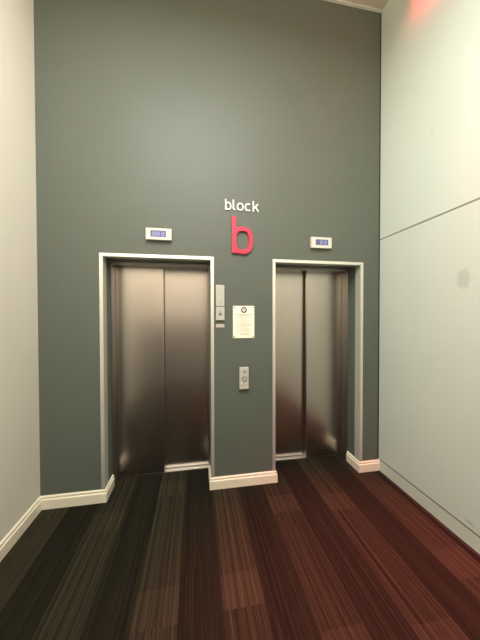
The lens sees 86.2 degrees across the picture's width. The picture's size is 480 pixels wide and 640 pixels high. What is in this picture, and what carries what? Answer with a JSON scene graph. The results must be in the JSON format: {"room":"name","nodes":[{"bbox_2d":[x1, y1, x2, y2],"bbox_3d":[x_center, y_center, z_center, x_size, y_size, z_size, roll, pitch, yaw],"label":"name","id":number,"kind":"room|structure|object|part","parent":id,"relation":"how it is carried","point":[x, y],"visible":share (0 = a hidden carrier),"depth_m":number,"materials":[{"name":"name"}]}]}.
{"room":"elevator lobby","nodes":[
{"label":"elevator lobby","id":0,"kind":"room"},
{"bbox_2d":[0,0,39,541],"bbox_3d":[-1.489,-0.756,0.692,0.100,4.736,2.892,0,1,-10],"label":"wall","id":1,"kind":"structure","parent":0,"point":[19,365],"depth_m":1.90,"materials":[{"name":"beige paint"}]},
{"bbox_2d":[0,474,114,561],"bbox_3d":[-1.195,1.555,0.883,0.524,0.108,3.102,0,1,-10],"label":"baseboard","id":2,"kind":"structure","parent":1,"relation":"attached to","point":[45,502],"depth_m":2.16,"materials":[{"name":"white wood"}]},
{"bbox_2d":[34,0,379,495],"bbox_3d":[-0.211,-0.787,2.617,3.275,4.736,0.468,0,1,-10],"label":"wall","id":3,"kind":"structure","parent":0,"point":[149,113],"depth_m":2.35,"materials":[{"name":"grey paint"}]},
{"bbox_2d":[99,253,214,489],"bbox_3d":[-0.764,0.499,2.525,0.985,2.169,0.452,0,1,-10],"label":"elevator","id":4,"kind":"object","parent":3,"relation":"attached to","point":[162,314],"visible":0.92,"depth_m":2.61,"materials":[{"name":"metal"}]},
{"bbox_3d":[-1.015,0.511,2.607,0.471,2.118,0.036,0,1,-10],"label":"door panel","id":5,"kind":"part","parent":4,"relation":"part of","materials":[{"name":"silver metal"}]},
{"bbox_3d":[-0.791,1.578,2.710,0.931,0.006,0.110,0,1,-10],"label":"sill","id":6,"kind":"part","parent":4,"relation":"part of","materials":[{"name":"metal"}]},
{"bbox_3d":[-0.579,0.509,2.751,0.496,2.118,0.033,0,1,-10],"label":"door panel","id":7,"kind":"part","parent":4,"relation":"part of","materials":[{"name":"silver metal"}]},
{"bbox_2d":[146,228,171,240],"bbox_3d":[-0.719,-0.759,2.275,0.218,0.100,0.034,0,1,-10],"label":"indicator","id":8,"kind":"object","parent":3,"relation":"attached to","point":[157,234],"visible":1,"depth_m":2.26,"materials":[{"name":"beige plastic"}]},
{"bbox_2d":[216,307,223,319],"bbox_3d":[-0.184,-0.061,2.381,0.078,0.124,0.026,0,1,-10],"label":"switch","id":9,"kind":"object","parent":3,"relation":"attached to","point":[219,310],"visible":1,"depth_m":2.37,"materials":[{"name":"metal"}]},
{"bbox_2d":[216,285,223,305],"bbox_3d":[-0.185,-0.227,2.380,0.078,0.194,0.024,0,1,-10],"label":"intercom panel","id":10,"kind":"object","parent":3,"relation":"attached to","point":[219,288],"visible":1,"depth_m":2.37,"materials":[{"name":"metal"}]},
{"bbox_2d":[225,199,258,211],"bbox_3d":[0.020,-1.074,2.410,0.323,0.100,0.010,0,1,-10],"label":"sign","id":11,"kind":"object","parent":3,"relation":"attached to","point":[255,207],"depth_m":2.40,"materials":[{"name":"white plastic"}]},
{"bbox_2d":[232,216,252,253],"bbox_3d":[0.023,-0.793,2.408,0.200,0.348,0.024,0,1,-10],"label":"letter","id":12,"kind":"object","parent":3,"relation":"attached to","point":[235,249],"depth_m":2.39,"materials":[{"name":"red plastic"}]},
{"bbox_2d":[208,465,277,489],"bbox_3d":[0.022,1.527,2.551,0.657,0.108,0.229,0,1,-10],"label":"baseboard","id":13,"kind":"structure","parent":3,"relation":"attached to","point":[249,479],"depth_m":2.44,"materials":[{"name":"white wood"}]},
{"bbox_2d":[233,306,253,337],"bbox_3d":[0.035,0.019,2.427,0.206,0.305,0.012,0,1,-10],"label":"notice sign","id":14,"kind":"object","parent":3,"relation":"attached to","point":[243,316],"visible":1,"depth_m":2.42,"materials":[{"name":"paper"}]},
{"bbox_2d":[239,367,248,388],"bbox_3d":[0.037,0.549,2.424,0.087,0.204,0.036,0,1,-10],"label":"panel","id":15,"kind":"object","parent":3,"relation":"attached to","point":[243,371],"visible":1,"depth_m":2.41,"materials":[{"name":"metal"}]},
{"bbox_2d":[272,259,362,470],"bbox_3d":[0.754,0.492,2.788,0.967,2.169,0.452,0,1,-10],"label":"elevator","id":16,"kind":"object","parent":3,"relation":"attached to","point":[310,305],"visible":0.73,"depth_m":2.92,"materials":[{"name":"metal"}]},
{"bbox_3d":[0.516,0.504,2.940,0.502,2.118,0.033,0,1,-10],"label":"door panel","id":17,"kind":"part","parent":16,"relation":"part of","materials":[{"name":"silver metal"}]},
{"bbox_3d":[0.727,1.571,2.973,0.913,0.006,0.110,0,1,-10],"label":"sill","id":18,"kind":"part","parent":16,"relation":"part of","materials":[{"name":"metal"}]},
{"bbox_3d":[0.966,0.503,2.949,0.447,2.118,0.036,0,1,-10],"label":"door panel","id":19,"kind":"part","parent":16,"relation":"part of","materials":[{"name":"silver metal"}]},
{"bbox_2d":[310,237,331,248],"bbox_3d":[0.800,-0.762,2.538,0.212,0.104,0.034,0,1,-10],"label":"indicator","id":20,"kind":"object","parent":3,"relation":"attached to","point":[315,242],"visible":1,"depth_m":2.52,"materials":[{"name":"beige plastic"}]},
{"bbox_2d":[324,0,382,12],"bbox_3d":[-0.117,-3.147,2.350,3.189,0.010,0.022,0,1,-10],"label":"trim","id":21,"kind":"structure","parent":3,"relation":"attached to","point":[333,1],"depth_m":2.57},
{"bbox_2d":[346,451,379,472],"bbox_3d":[1.326,1.522,2.776,0.238,0.108,0.229,0,1,-10],"label":"baseboard","id":22,"kind":"structure","parent":3,"relation":"attached to","point":[369,465],"depth_m":2.68,"materials":[{"name":"white wood"}]},
{"bbox_2d":[0,455,479,639],"bbox_3d":[0.105,1.652,1.189,3.389,0.100,3.460,0,1,-10],"label":"floor","id":23,"kind":"structure","parent":0,"point":[327,550],"depth_m":1.67,"materials":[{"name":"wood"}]},
{"bbox_2d":[341,0,388,9],"bbox_3d":[0.096,-3.181,1.116,3.389,0.104,3.460,0,1,-10],"label":"ceiling","id":24,"kind":"structure","parent":0,"point":[379,4],"depth_m":2.55,"materials":[{"name":"paint"}]},
{"bbox_2d":[377,0,479,535],"bbox_3d":[1.744,-0.771,1.296,0.100,4.736,2.982,0,1,-10],"label":"wall","id":25,"kind":"structure","parent":0,"point":[429,324],"depth_m":2.08,"materials":[{"name":"white paint"}]},
{"bbox_2d":[377,13,380,457],"bbox_3d":[1.447,-0.846,2.680,0.013,4.605,0.032,0,1,-10],"label":"trim","id":26,"kind":"structure","parent":25,"relation":"attached to","point":[380,13],"depth_m":2.67,"materials":[{"name":"grey paint"}]},
{"bbox_2d":[378,470,479,557],"bbox_3d":[1.691,1.597,1.266,0.028,0.003,2.871,0,1,-10],"label":"trim","id":27,"kind":"structure","parent":25,"relation":"attached to","point":[379,471],"depth_m":2.04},
{"bbox_2d":[380,459,479,553],"bbox_3d":[1.708,1.541,1.268,0.002,0.114,2.871,0,1,-10],"label":"baseboard","id":28,"kind":"structure","parent":25,"relation":"attached to","point":[455,526],"depth_m":2.06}
]}

